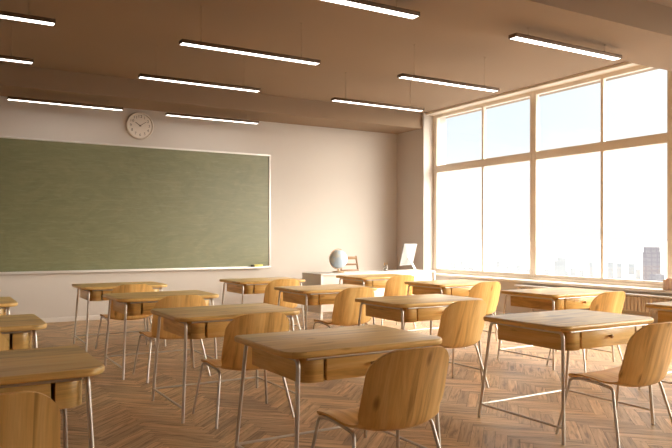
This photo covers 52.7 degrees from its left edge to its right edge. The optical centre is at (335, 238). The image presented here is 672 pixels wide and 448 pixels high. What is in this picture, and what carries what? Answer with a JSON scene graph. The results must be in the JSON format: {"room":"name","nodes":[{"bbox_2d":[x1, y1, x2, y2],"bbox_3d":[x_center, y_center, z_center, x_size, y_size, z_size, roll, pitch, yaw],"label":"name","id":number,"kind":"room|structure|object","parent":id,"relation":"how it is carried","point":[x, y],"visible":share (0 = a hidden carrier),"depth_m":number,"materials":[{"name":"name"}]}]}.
{"room":"classroom","nodes":[
{"label":"classroom","id":0,"kind":"room"},
{"bbox_2d":[0,96,396,317],"bbox_3d":[-3.733,-0.415,11.078,12.700,4.030,0.300,0,0,-31],"label":"wall","id":1,"kind":"structure","parent":0,"point":[332,189],"depth_m":12.50,"materials":[{"name":"paint"}]},
{"bbox_2d":[0,136,270,274],"bbox_3d":[-3.204,-0.497,11.156,4.705,2.065,0.105,0,0,-31],"label":"chalkboard","id":2,"kind":"object","parent":1,"relation":"attached to","point":[66,206],"visible":1,"depth_m":11.09,"materials":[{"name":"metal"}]},
{"bbox_2d":[0,267,264,274],"bbox_3d":[-3.251,0.521,11.108,4.535,0.028,0.070,0,0,-31],"label":"chalk tray","id":3,"kind":"object","parent":2,"relation":"on","point":[90,269],"depth_m":10.83,"materials":[{"name":"metal"}]},
{"bbox_2d":[251,264,262,266],"bbox_3d":[-1.419,0.493,12.199,0.215,0.055,0.050,0,0,-31],"label":"eraser","id":4,"kind":"object","parent":2,"relation":"on","point":[254,265],"visible":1,"depth_m":12.18,"materials":[{"name":"fabric"}]},
{"bbox_2d":[126,112,153,138],"bbox_3d":[-3.229,-1.856,11.177,0.444,0.444,0.045,0,0,-31],"label":"wall clock","id":5,"kind":"object","parent":1,"relation":"attached to","point":[139,125],"visible":1,"depth_m":11.16,"materials":[{"name":"beige plastic"}]},
{"bbox_2d":[40,304,301,322],"bbox_3d":[-3.802,1.262,10.851,11.750,0.075,0.018,0,0,-31],"label":"baseboard","id":6,"kind":"structure","parent":1,"relation":"attached to","point":[92,317],"depth_m":10.64,"materials":[{"name":"paint"}]},
{"bbox_2d":[0,63,421,133],"bbox_3d":[-3.598,-2.280,10.507,11.750,0.300,0.820,0,0,-31],"label":"beam","id":7,"kind":"structure","parent":1,"relation":"attached to","point":[37,83],"depth_m":10.95,"materials":[{"name":"paint"}]},
{"bbox_2d":[0,0,671,118],"bbox_3d":[0.158,-2.555,4.677,12.850,0.250,15.280,0,0,-31],"label":"ceiling","id":8,"kind":"structure","parent":0,"point":[115,38],"depth_m":8.68,"materials":[{"name":"paint"}]},
{"bbox_2d":[0,22,32,63],"bbox_3d":[-4.155,-2.213,7.325,1.620,0.433,0.110,0,0,-31],"label":"pendant lamp","id":9,"kind":"object","parent":8,"relation":"hanging from","point":[11,58],"visible":1,"depth_m":7.62,"materials":[{"name":"paint"}]},
{"bbox_2d":[0,58,31,63],"bbox_3d":[-4.155,-2.005,7.325,1.608,0.009,0.098,0,0,-31],"label":"diffuser","id":10,"kind":"object","parent":9,"relation":"attached to","point":[18,60],"depth_m":7.64,"materials":[{"name":"white plastic"}]},
{"bbox_2d":[0,10,55,25],"bbox_3d":[-3.325,-2.213,5.928,1.620,0.433,0.110,0,0,-31],"label":"pendant lamp","id":11,"kind":"object","parent":8,"relation":"hanging from","point":[28,18],"visible":1,"depth_m":6.20,"materials":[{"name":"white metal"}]},
{"bbox_2d":[0,15,53,25],"bbox_3d":[-3.325,-2.005,5.928,1.608,0.009,0.098,0,0,-31],"label":"diffuser","id":12,"kind":"object","parent":11,"relation":"attached to","point":[23,18],"depth_m":6.22,"materials":[{"name":"white plastic"}]},
{"bbox_2d":[7,92,122,110],"bbox_3d":[-4.026,-2.063,10.171,1.620,0.133,0.110,0,0,-31],"label":"pendant lamp","id":13,"kind":"object","parent":8,"relation":"hanging from","point":[10,98],"visible":1,"depth_m":10.12,"materials":[{"name":"white glowing plastic diffuser"},{"name":"dark painted metal"}]},
{"bbox_2d":[8,99,121,110],"bbox_3d":[-4.026,-2.005,10.171,1.608,0.009,0.098,0,0,-31],"label":"diffuser","id":14,"kind":"object","parent":13,"relation":"attached to","point":[42,101],"depth_m":10.14,"materials":[{"name":"white plastic"}]},
{"bbox_2d":[138,45,260,92],"bbox_3d":[-1.745,-2.213,8.828,1.620,0.433,0.110,0,0,-31],"label":"pendant lamp","id":15,"kind":"object","parent":8,"relation":"hanging from","point":[156,77],"visible":1,"depth_m":8.76,"materials":[{"name":"white glowing plastic diffuser"},{"name":"dark painted metal"}]},
{"bbox_2d":[139,77,258,91],"bbox_3d":[-1.745,-2.005,8.828,1.608,0.009,0.098,0,0,-31],"label":"diffuser","id":16,"kind":"object","parent":15,"relation":"attached to","point":[167,79],"depth_m":8.82,"materials":[{"name":"white plastic"}]},
{"bbox_2d":[165,108,258,123],"bbox_3d":[-2.058,-2.063,11.410,1.620,0.133,0.110,0,0,-31],"label":"pendant lamp","id":17,"kind":"object","parent":8,"relation":"hanging from","point":[167,113],"visible":1,"depth_m":11.35,"materials":[{"name":"paint"}]},
{"bbox_2d":[166,115,257,123],"bbox_3d":[-2.058,-2.005,11.410,1.608,0.009,0.098,0,0,-31],"label":"diffuser","id":18,"kind":"object","parent":17,"relation":"attached to","point":[185,116],"depth_m":11.41,"materials":[{"name":"white plastic"}]},
{"bbox_2d":[179,5,320,64],"bbox_3d":[-0.899,-2.213,7.376,1.620,0.433,0.110,0,0,-31],"label":"pendant lamp","id":19,"kind":"object","parent":8,"relation":"hanging from","point":[183,42],"visible":1,"depth_m":7.31,"materials":[{"name":"paint"}]},
{"bbox_2d":[180,43,318,64],"bbox_3d":[-0.899,-2.005,7.376,1.608,0.009,0.098,0,0,-31],"label":"diffuser","id":20,"kind":"object","parent":19,"relation":"attached to","point":[210,46],"depth_m":7.34,"materials":[{"name":"white plastic"}]},
{"bbox_2d":[320,0,419,19],"bbox_3d":[0.032,-2.063,5.731,1.620,0.133,0.110,0,0,-31],"label":"pendant lamp","id":21,"kind":"object","parent":8,"relation":"hanging from","point":[361,4],"visible":1,"depth_m":5.90,"materials":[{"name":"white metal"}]},
{"bbox_2d":[331,72,423,111],"bbox_3d":[0.650,-2.213,10.239,1.620,0.433,0.110,0,0,-31],"label":"pendant lamp","id":22,"kind":"object","parent":8,"relation":"hanging from","point":[335,99],"visible":1,"depth_m":10.21,"materials":[{"name":"paint"}]},
{"bbox_2d":[333,100,421,111],"bbox_3d":[0.650,-2.005,10.239,1.608,0.009,0.098,0,0,-31],"label":"diffuser","id":23,"kind":"object","parent":22,"relation":"attached to","point":[359,102],"depth_m":10.21,"materials":[{"name":"white plastic"}]},
{"bbox_2d":[397,45,499,91],"bbox_3d":[1.489,-2.213,8.818,1.620,0.433,0.110,0,0,-31],"label":"pendant lamp","id":24,"kind":"object","parent":8,"relation":"hanging from","point":[414,77],"visible":1,"depth_m":8.76,"materials":[{"name":"paint"}]},
{"bbox_2d":[400,77,495,91],"bbox_3d":[1.489,-2.005,8.818,1.608,0.009,0.098,0,0,-31],"label":"diffuser","id":25,"kind":"object","parent":24,"relation":"attached to","point":[422,79],"depth_m":8.80,"materials":[{"name":"white plastic"}]},
{"bbox_2d":[508,28,621,60],"bbox_3d":[2.452,-2.063,7.169,1.620,0.133,0.110,0,0,-31],"label":"pendant lamp","id":26,"kind":"object","parent":8,"relation":"hanging from","point":[516,36],"visible":1,"depth_m":7.11,"materials":[{"name":"paint"}]},
{"bbox_2d":[511,37,620,59],"bbox_3d":[2.452,-2.005,7.169,1.608,0.009,0.098,0,0,-31],"label":"diffuser","id":27,"kind":"object","parent":26,"relation":"attached to","point":[539,41],"depth_m":7.14,"materials":[{"name":"white plastic"}]},
{"bbox_2d":[32,308,671,447],"bbox_3d":[-0.182,1.300,4.475,12.060,0.001,14.700,0,0,-31],"label":"floor","id":28,"kind":"structure","parent":0,"point":[125,415],"depth_m":5.45,"materials":[{"name":"brown wood"}]},
{"bbox_2d":[0,333,7,350],"bbox_3d":[-2.264,0.908,4.085,0.618,0.790,0.611,0,0,-31],"label":"chair","id":29,"kind":"object","parent":28,"relation":"on","point":[3,341],"visible":0.06,"depth_m":4.00,"materials":[{"name":"brown wood"}]},
{"bbox_2d":[0,297,17,315],"bbox_3d":[-3.374,0.928,5.957,1.000,0.746,0.802,0,0,-31],"label":"school desk","id":30,"kind":"object","parent":28,"relation":"on","point":[5,302],"visible":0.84,"depth_m":5.87,"materials":[{"name":"brown wood"}]},
{"bbox_2d":[0,314,46,349],"bbox_3d":[-2.490,0.928,4.482,1.000,0.746,0.802,0,0,-31],"label":"school desk","id":31,"kind":"object","parent":28,"relation":"on","point":[17,329],"visible":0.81,"depth_m":4.38,"materials":[{"name":"brown wood"}]},
{"bbox_2d":[0,391,60,447],"bbox_3d":[-1.301,0.908,2.477,0.618,0.790,0.611,0,0,-31],"label":"chair","id":32,"kind":"object","parent":28,"relation":"on","point":[28,419],"visible":1,"depth_m":2.33,"materials":[{"name":"brown wood"}]},
{"bbox_2d":[0,345,104,447],"bbox_3d":[-1.611,0.928,3.015,1.000,0.746,0.802,0,0,-31],"label":"school desk","id":33,"kind":"object","parent":28,"relation":"on","point":[57,373],"visible":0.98,"depth_m":2.92,"materials":[{"name":"brown wood"}]},
{"bbox_2d":[72,281,166,351],"bbox_3d":[-2.645,0.928,8.281,1.000,0.746,0.802,0,0,-31],"label":"school desk","id":34,"kind":"object","parent":28,"relation":"on","point":[88,291],"visible":0.7,"depth_m":8.07,"materials":[{"name":"brown wood"}]},
{"bbox_2d":[95,284,155,354],"bbox_3d":[-2.418,0.908,7.885,0.618,0.790,0.611,0,0,-31],"label":"chair","id":35,"kind":"object","parent":28,"relation":"on","point":[126,288],"visible":0.52,"depth_m":7.67,"materials":[{"name":"brown wood"}]},
{"bbox_2d":[103,290,218,379],"bbox_3d":[-1.763,0.928,6.810,1.000,0.746,0.802,0,0,-31],"label":"school desk","id":36,"kind":"object","parent":28,"relation":"on","point":[134,303],"visible":0.71,"depth_m":6.61,"materials":[{"name":"brown wood"}]},
{"bbox_2d":[132,295,210,382],"bbox_3d":[-1.537,0.908,6.413,0.618,0.790,0.611,0,0,-31],"label":"chair","id":37,"kind":"object","parent":28,"relation":"on","point":[173,301],"visible":0.52,"depth_m":6.18,"materials":[{"name":"brown wood"}]},
{"bbox_2d":[150,303,299,423],"bbox_3d":[-0.880,0.928,5.334,1.000,0.746,0.802,0,0,-31],"label":"school desk","id":38,"kind":"object","parent":28,"relation":"on","point":[197,322],"visible":0.84,"depth_m":5.09,"materials":[{"name":"brown wood"}]},
{"bbox_2d":[192,312,294,428],"bbox_3d":[-0.653,0.908,4.938,0.618,0.790,0.611,0,0,-31],"label":"chair","id":39,"kind":"object","parent":28,"relation":"on","point":[269,322],"visible":0.61,"depth_m":4.70,"materials":[{"name":"brown wood"}]},
{"bbox_2d":[219,277,304,329],"bbox_3d":[-1.011,0.928,9.252,1.000,0.746,0.802,0,0,-31],"label":"school desk","id":40,"kind":"object","parent":28,"relation":"on","point":[242,286],"visible":0.54,"depth_m":8.93,"materials":[{"name":"brown wood"}]},
{"bbox_2d":[263,279,300,329],"bbox_3d":[-0.785,0.908,8.855,0.618,0.790,0.611,0,0,-31],"label":"chair","id":41,"kind":"object","parent":28,"relation":"on","point":[271,295],"visible":0.39,"depth_m":8.60,"materials":[{"name":"brown wood"}]},
{"bbox_2d":[274,284,376,329],"bbox_3d":[-0.130,0.928,7.780,1.000,0.746,0.802,0,0,-31],"label":"school desk","id":42,"kind":"object","parent":28,"relation":"on","point":[306,295],"visible":0.69,"depth_m":7.42,"materials":[{"name":"brown wood"}]},
{"bbox_2d":[234,325,441,447],"bbox_3d":[-0.001,0.928,3.867,1.000,0.746,0.802,0,0,-31],"label":"school desk","id":43,"kind":"object","parent":28,"relation":"on","point":[312,355],"visible":0.91,"depth_m":3.60,"materials":[{"name":"brown wood"}]},
{"bbox_2d":[313,287,373,328],"bbox_3d":[0.096,0.908,7.384,0.618,0.790,0.611,0,0,-31],"label":"chair","id":44,"kind":"object","parent":28,"relation":"on","point":[345,310],"visible":0.88,"depth_m":7.15,"materials":[{"name":"brown wood"}]},
{"bbox_2d":[340,256,358,270],"bbox_3d":[0.346,0.810,12.395,0.420,0.979,0.517,0,0,-31],"label":"wooden chair","id":45,"kind":"object","parent":28,"relation":"on","point":[348,257],"visible":0.21,"depth_m":12.60,"materials":[{"name":"brown wood"}]},
{"bbox_2d":[302,269,434,318],"bbox_3d":[0.597,0.935,11.685,2.325,0.730,0.640,0,0,-31],"label":"desk","id":46,"kind":"object","parent":28,"relation":"on","point":[311,278],"visible":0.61,"depth_m":11.21,"materials":[{"name":"white paint"}]},
{"bbox_2d":[329,249,347,272],"bbox_3d":[0.031,0.370,11.418,0.331,0.401,0.310,0,0,-31],"label":"desk globe","id":47,"kind":"object","parent":46,"relation":"on","point":[338,258],"visible":1,"depth_m":11.32,"materials":[{"name":"white plastic"}]},
{"bbox_2d":[383,265,387,270],"bbox_3d":[0.865,0.515,11.856,0.084,0.110,0.084,0,0,-31],"label":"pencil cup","id":48,"kind":"object","parent":46,"relation":"on","point":[385,267],"visible":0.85,"depth_m":11.82,"materials":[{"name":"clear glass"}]},
{"bbox_2d":[399,243,417,270],"bbox_3d":[1.334,0.330,12.107,0.225,0.480,0.470,0,0,35],"label":"desktop computer","id":49,"kind":"object","parent":46,"relation":"on","point":[408,250],"visible":1,"depth_m":12.08,"materials":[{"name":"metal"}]},
{"bbox_2d":[336,274,414,325],"bbox_3d":[0.579,0.928,10.197,1.000,0.746,0.802,0,0,-31],"label":"school desk","id":50,"kind":"object","parent":28,"relation":"on","point":[372,280],"visible":0.58,"depth_m":9.84,"materials":[{"name":"brown wood"}]},
{"bbox_2d":[311,346,448,447],"bbox_3d":[0.243,0.908,3.441,0.618,0.790,0.611,0,0,-31],"label":"chair","id":51,"kind":"object","parent":28,"relation":"on","point":[403,388],"visible":1,"depth_m":3.22,"materials":[{"name":"brown wood"}]},
{"bbox_2d":[364,275,415,328],"bbox_3d":[0.805,0.908,9.800,0.618,0.790,0.611,0,0,-31],"label":"chair","id":52,"kind":"object","parent":28,"relation":"on","point":[395,286],"visible":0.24,"depth_m":9.54,"materials":[{"name":"brown wood"}]},
{"bbox_2d":[355,294,482,380],"bbox_3d":[0.754,0.928,6.305,1.000,0.746,0.802,0,0,-31],"label":"school desk","id":53,"kind":"object","parent":28,"relation":"on","point":[424,307],"visible":0.73,"depth_m":5.99,"materials":[{"name":"brown wood"}]},
{"bbox_2d":[404,279,497,340],"bbox_3d":[1.460,0.928,8.726,1.000,0.746,0.802,0,0,-31],"label":"school desk","id":54,"kind":"object","parent":28,"relation":"on","point":[458,287],"visible":0.66,"depth_m":8.42,"materials":[{"name":"brown wood"}]},
{"bbox_2d":[434,300,488,387],"bbox_3d":[0.980,0.908,5.908,0.618,0.790,0.611,0,0,-31],"label":"chair","id":55,"kind":"object","parent":28,"relation":"on","point":[461,325],"visible":0.75,"depth_m":5.68,"materials":[{"name":"brown wood"}]},
{"bbox_2d":[464,281,501,347],"bbox_3d":[1.687,0.908,8.329,0.618,0.790,0.611,0,0,-31],"label":"chair","id":56,"kind":"object","parent":28,"relation":"on","point":[489,292],"visible":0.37,"depth_m":8.11,"materials":[{"name":"brown wood"}]},
{"bbox_2d":[497,287,614,369],"bbox_3d":[2.344,0.928,7.250,1.000,0.746,0.802,0,0,-31],"label":"school desk","id":57,"kind":"object","parent":28,"relation":"on","point":[556,298],"visible":0.72,"depth_m":6.97,"materials":[{"name":"brown wood"}]},
{"bbox_2d":[478,309,654,444],"bbox_3d":[1.633,0.928,4.838,1.000,0.746,0.802,0,0,-31],"label":"school desk","id":58,"kind":"object","parent":28,"relation":"on","point":[568,330],"visible":0.94,"depth_m":4.59,"materials":[{"name":"brown wood"}]},
{"bbox_2d":[546,291,624,372],"bbox_3d":[2.571,0.908,6.853,0.618,0.790,0.611,0,0,-31],"label":"chair","id":59,"kind":"object","parent":28,"relation":"on","point":[613,301],"visible":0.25,"depth_m":6.60,"materials":[{"name":"brown wood"}]},
{"bbox_2d":[514,284,671,312],"bbox_3d":[3.901,1.019,9.216,0.173,0.562,3.860,0,0,-31],"label":"radiator","id":60,"kind":"object","parent":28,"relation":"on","point":[632,302],"visible":0.31,"depth_m":8.96,"materials":[{"name":"white metal"}]},
{"bbox_2d":[514,284,671,298],"bbox_3d":[3.901,0.749,9.216,0.173,0.022,3.860,0,0,-31],"label":"shelf","id":61,"kind":"object","parent":60,"relation":"attached to","point":[631,295],"depth_m":9.02,"materials":[{"name":"white paint"}]},
{"bbox_2d":[555,322,671,447],"bbox_3d":[1.877,0.908,4.411,0.618,0.790,0.611,0,0,-31],"label":"chair","id":62,"kind":"object","parent":28,"relation":"on","point":[647,358],"visible":1,"depth_m":4.18,"materials":[{"name":"brown wood"}]},
{"bbox_2d":[638,301,671,388],"bbox_3d":[3.223,0.928,5.783,1.000,0.746,0.802,0,0,-31],"label":"school desk","id":63,"kind":"object","parent":28,"relation":"on","point":[664,309],"visible":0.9,"depth_m":5.73,"materials":[{"name":"brown wood"}]},
{"bbox_2d":[397,113,671,326],"bbox_3d":[5.230,-0.415,7.691,0.550,4.030,14.680,0,0,-31],"label":"wall","id":64,"kind":"structure","parent":0,"point":[415,147],"depth_m":13.27,"materials":[{"name":"paint"}]},
{"bbox_2d":[433,91,532,278],"bbox_3d":[2.568,-0.882,12.140,0.110,3.095,2.552,0,0,-31],"label":"window","id":65,"kind":"structure","parent":64,"relation":"in","point":[523,157],"depth_m":12.06,"materials":[{"name":"paint"}]},
{"bbox_2d":[489,311,512,314],"bbox_3d":[4.990,1.262,7.538,0.018,0.075,14.662,0,0,-31],"label":"baseboard","id":66,"kind":"structure","parent":64,"relation":"attached to","point":[497,313],"depth_m":11.33,"materials":[{"name":"paint"}]},
{"bbox_2d":[367,0,671,70],"bbox_3d":[-0.365,-2.280,5.361,12.050,0.300,0.910,0,0,-31],"label":"ceiling beam","id":67,"kind":"structure","parent":64,"relation":"attached to","point":[640,31],"depth_m":6.76,"materials":[{"name":"paint"}]},
{"bbox_2d":[426,62,638,115],"bbox_3d":[4.930,-2.410,7.936,0.185,0.040,12.192,0,0,-31],"label":"trim","id":68,"kind":"structure","parent":64,"relation":"attached to","point":[624,65],"depth_m":10.74,"materials":[{"name":"paint"}]},
{"bbox_2d":[435,273,671,293],"bbox_3d":[4.934,0.682,7.939,0.445,0.035,12.192,0,0,-31],"label":"windowsill","id":69,"kind":"structure","parent":64,"relation":"attached to","point":[632,288],"depth_m":10.21,"materials":[{"name":"paint"}]},
{"bbox_2d":[663,279,665,289],"bbox_3d":[4.282,0.597,8.780,0.117,0.135,0.038,0,0,-31],"label":"book","id":70,"kind":"object","parent":69,"relation":"on","point":[664,280],"visible":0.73,"depth_m":8.75,"materials":[{"name":"paper"}]},
{"bbox_2d":[666,278,668,289],"bbox_3d":[4.304,0.590,8.744,0.117,0.150,0.038,0,0,-31],"label":"book","id":71,"kind":"object","parent":69,"relation":"on","point":[667,279],"visible":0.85,"depth_m":8.71,"materials":[{"name":"paper"}]},
{"bbox_2d":[669,278,671,290],"bbox_3d":[4.325,0.585,8.708,0.117,0.160,0.038,0,0,-31],"label":"book","id":72,"kind":"object","parent":69,"relation":"on","point":[670,279],"visible":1,"depth_m":8.68,"materials":[{"name":"paper"}]},
{"bbox_2d":[532,65,671,287],"bbox_3d":[3.836,-0.882,10.007,0.110,3.095,2.410,0,0,-31],"label":"window","id":73,"kind":"structure","parent":64,"relation":"in","point":[603,146],"depth_m":9.90,"materials":[{"name":"paint"}]},
{"label":"outside","id":74,"kind":"structure","parent":0,"visible":0},
{"bbox_2d":[446,240,666,279],"bbox_3d":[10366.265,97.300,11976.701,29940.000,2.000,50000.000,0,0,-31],"label":"ground","id":75,"kind":"structure","parent":74,"point":[578,254],"depth_m":4085.28,"materials":[{"name":"white"}]},
{"bbox_2d":[451,263,455,268],"bbox_3d":[261.401,75.225,1513.702,10.592,42.150,8.473,0,0,10],"label":"office building","id":76,"kind":"structure","parent":75,"relation":"on","point":[453,265],"depth_m":1509.51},
{"bbox_2d":[460,262,465,269],"bbox_3d":[252.391,71.338,1346.905,10.642,49.924,8.513,0,0,11],"label":"office building","id":77,"kind":"structure","parent":75,"relation":"on","point":[462,264],"depth_m":1342.59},
{"bbox_2d":[496,261,499,271],"bbox_3d":[352.408,72.861,1474.289,8.076,46.877,6.461,0,0,13],"label":"office building","id":78,"kind":"structure","parent":75,"relation":"on","point":[497,262],"depth_m":1471.31,"materials":[{"name":"white"}]},
{"bbox_2d":[506,266,511,271],"bbox_3d":[412.695,81.040,1617.322,13.130,30.520,10.504,0,0,14],"label":"office building","id":79,"kind":"structure","parent":75,"relation":"on","point":[508,268],"depth_m":1612.37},
{"bbox_2d":[516,265,520,272],"bbox_3d":[356.424,74.528,1326.284,9.719,43.544,7.775,0,0,15],"label":"office building","id":80,"kind":"structure","parent":75,"relation":"on","point":[518,267],"depth_m":1322.42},
{"bbox_2d":[554,261,556,274],"bbox_3d":[414.557,69.169,1271.711,10.352,54.261,8.282,0,0,18],"label":"office building","id":81,"kind":"structure","parent":75,"relation":"on","point":[555,262],"depth_m":1268.65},
{"bbox_2d":[557,258,565,275],"bbox_3d":[300.365,61.079,904.027,10.609,70.442,8.487,0,0,18],"label":"office building","id":82,"kind":"structure","parent":75,"relation":"on","point":[561,262],"depth_m":900.05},
{"bbox_2d":[570,269,574,275],"bbox_3d":[460.464,77.507,1319.399,9.477,37.585,7.582,0,0,19],"label":"office building","id":83,"kind":"structure","parent":75,"relation":"on","point":[572,271],"depth_m":1315.97,"materials":[{"name":"white"}]},
{"bbox_2d":[589,262,592,276],"bbox_3d":[432.222,68.032,1150.283,6.324,56.536,5.059,0,0,21],"label":"office building","id":84,"kind":"structure","parent":75,"relation":"on","point":[590,263],"depth_m":1147.81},
{"bbox_2d":[608,262,612,277],"bbox_3d":[655.196,76.478,1619.556,12.363,39.645,9.891,0,0,22],"label":"office building","id":85,"kind":"structure","parent":75,"relation":"on","point":[610,264],"depth_m":1615.12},
{"bbox_2d":[617,263,620,278],"bbox_3d":[550.292,72.025,1318.886,8.264,48.551,6.611,0,0,23],"label":"office building","id":86,"kind":"structure","parent":75,"relation":"on","point":[618,264],"depth_m":1315.97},
{"bbox_2d":[629,264,634,274],"bbox_3d":[789.756,82.168,1813.177,14.412,28.264,11.529,0,0,24],"label":"office building","id":87,"kind":"structure","parent":75,"relation":"on","point":[631,266],"depth_m":1807.53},
{"bbox_2d":[636,269,639,278],"bbox_3d":[719.615,85.050,1617.102,9.944,22.500,7.955,0,0,24],"label":"office building","id":88,"kind":"structure","parent":75,"relation":"on","point":[637,270],"depth_m":1613.94,"materials":[{"name":"white"}]},
{"bbox_2d":[643,247,660,280],"bbox_3d":[243.948,51.406,524.529,12.489,89.788,9.991,0,0,25],"label":"office building","id":89,"kind":"structure","parent":75,"relation":"on","point":[651,255],"depth_m":520.02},
{"bbox_2d":[656,274,663,280],"bbox_3d":[225.325,60.546,472.000,5.540,71.508,4.432,0,0,26],"label":"office building","id":90,"kind":"structure","parent":75,"relation":"on","point":[659,277],"depth_m":470.14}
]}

